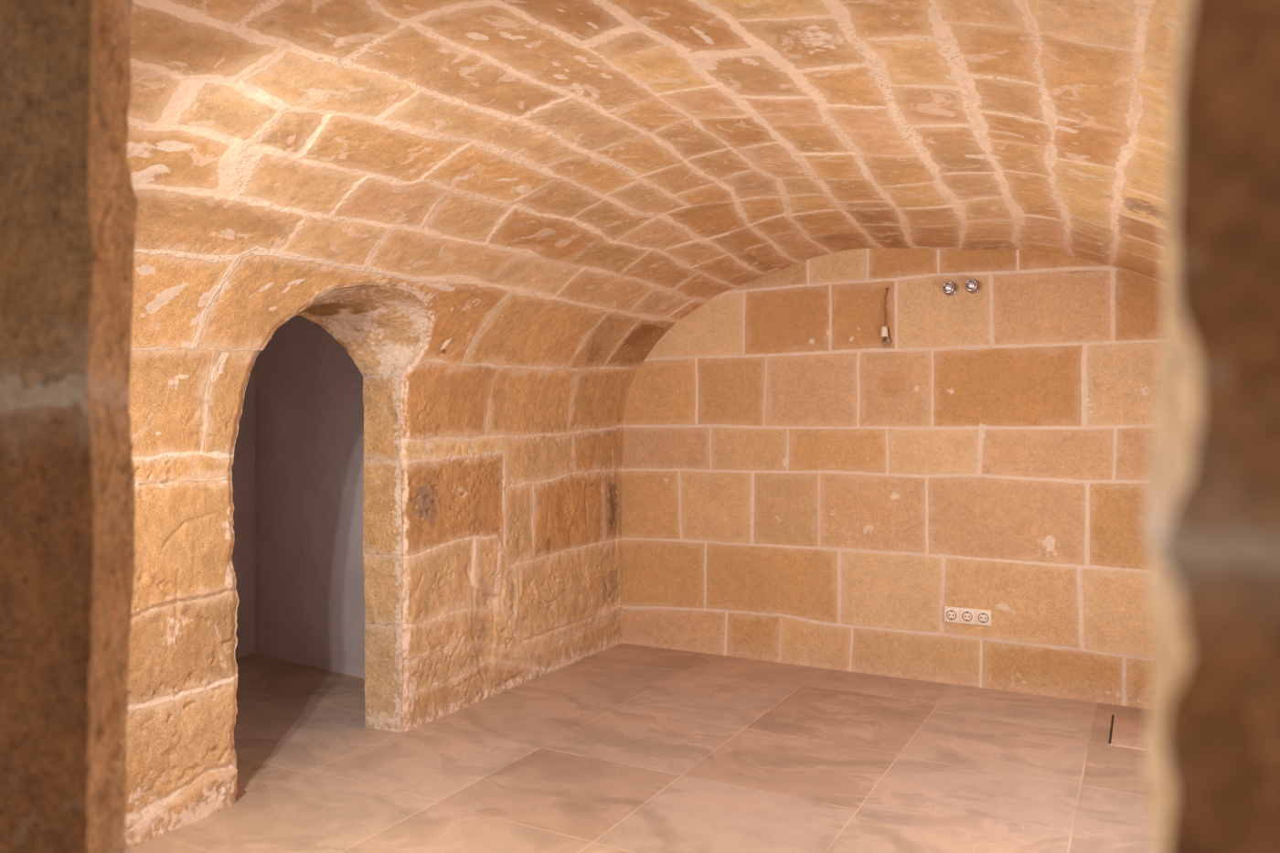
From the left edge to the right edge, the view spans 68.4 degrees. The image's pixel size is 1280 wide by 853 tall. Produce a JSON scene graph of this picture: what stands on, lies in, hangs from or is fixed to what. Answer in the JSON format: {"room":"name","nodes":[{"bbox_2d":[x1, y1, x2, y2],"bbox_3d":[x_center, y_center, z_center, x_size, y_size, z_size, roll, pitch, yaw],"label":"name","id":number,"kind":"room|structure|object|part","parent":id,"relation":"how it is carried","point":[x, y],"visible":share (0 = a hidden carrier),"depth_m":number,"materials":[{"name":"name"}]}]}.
{"room":"vaulted stone cellar","nodes":[
{"label":"vaulted stone cellar","id":0,"kind":"room"},
{"bbox_2d":[0,0,138,852],"bbox_3d":[-1.256,0.285,1.332,2.194,1.970,0.435,0,0,28],"label":"wall","id":1,"kind":"structure","parent":0,"point":[69,203],"depth_m":0.68,"materials":[{"name":"stone"}]},
{"bbox_2d":[231,360,255,658],"bbox_3d":[-2.653,0.200,4.323,0.187,2.140,2.207,0,0,27],"label":"wall","id":2,"kind":"structure","parent":0,"point":[243,469],"depth_m":5.14,"materials":[{"name":"grey paint"}]},
{"bbox_2d":[255,266,419,679],"bbox_3d":[-1.556,0.200,4.893,1.691,2.140,0.265,0,0,32],"label":"wall","id":3,"kind":"structure","parent":0,"point":[310,576],"depth_m":4.91,"materials":[{"name":"grey paint"}]},
{"bbox_2d":[124,220,669,849],"bbox_3d":[-1.040,0.359,3.421,0.344,1.822,4.510,0,0,28],"label":"wall","id":4,"kind":"structure","parent":0,"point":[512,409],"depth_m":3.90,"materials":[{"name":"stone"}]},
{"bbox_2d":[230,285,428,767],"bbox_3d":[-1.126,0.380,3.478,0.431,1.780,0.820,0,0,28],"label":"doorway","id":5,"kind":"structure","parent":4,"relation":"in","point":[382,329],"depth_m":3.86,"materials":[{"name":"stone"}]},
{"bbox_2d":[124,642,1153,852],"bbox_3d":[-0.713,1.250,2.318,6.500,0.003,6.320,0,0,28],"label":"floor","id":6,"kind":"structure","parent":0,"point":[621,748],"depth_m":3.48,"materials":[{"name":"stone"}]},
{"bbox_2d":[1109,714,1147,750],"bbox_3d":[2.119,1.250,3.793,0.400,0.012,0.445,0,0,28],"label":"floor hatch","id":7,"kind":"object","parent":6,"relation":"on","point":[1126,731],"visible":0.36,"depth_m":3.83,"materials":[{"name":"stone"}]},
{"bbox_2d":[126,0,1175,329],"bbox_3d":[0.366,-0.453,2.661,2.861,0.909,4.510,0,0,28],"label":"ceiling","id":8,"kind":"structure","parent":0,"point":[648,162],"depth_m":2.55,"materials":[{"name":"stone"}]},
{"bbox_2d":[620,247,1163,708],"bbox_3d":[1.238,0.100,4.717,3.750,2.340,0.015,0,0,28],"label":"wall","id":9,"kind":"structure","parent":0,"point":[801,485],"depth_m":4.67,"materials":[{"name":"stone"}]},
{"bbox_2d":[880,288,892,342],"bbox_3d":[1.230,-0.558,4.709,0.058,0.278,0.038,0,0,-25],"label":"hanging cord","id":10,"kind":"object","parent":9,"relation":"hanging from","point":[884,329],"visible":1,"depth_m":4.70,"materials":[{"name":"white plastic"}]},
{"bbox_3d":[1.235,-0.586,4.720,0.016,0.202,0.043,0,0,28],"label":"cord","id":11,"kind":"part","parent":10,"relation":"part of","materials":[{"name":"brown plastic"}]},
{"bbox_2d":[942,281,957,296],"bbox_3d":[1.493,-0.668,4.546,0.068,0.068,0.068,0,0,28],"label":"wall spotlight","id":12,"kind":"object","parent":9,"relation":"attached to","point":[949,288],"visible":1,"depth_m":4.53,"materials":[{"name":"silver metal"}]},
{"bbox_2d":[943,606,991,626],"bbox_3d":[1.575,0.909,4.525,0.218,0.078,0.019,0,0,28],"label":"socket","id":13,"kind":"object","parent":9,"relation":"attached to","point":[951,614],"visible":1,"depth_m":4.52,"materials":[{"name":"beige plastic"}]},
{"bbox_2d":[965,279,980,293],"bbox_3d":[1.586,-0.672,4.496,0.068,0.068,0.068,0,0,28],"label":"wall spotlight","id":14,"kind":"object","parent":9,"relation":"attached to","point":[972,286],"visible":1,"depth_m":4.47,"materials":[{"name":"silver metal"}]},
{"bbox_2d":[1143,0,1279,852],"bbox_3d":[0.569,0.285,0.244,0.772,1.970,0.552,0,0,28],"label":"wall","id":15,"kind":"structure","parent":0,"point":[1211,510],"depth_m":0.19,"materials":[{"name":"stone"}]}
]}

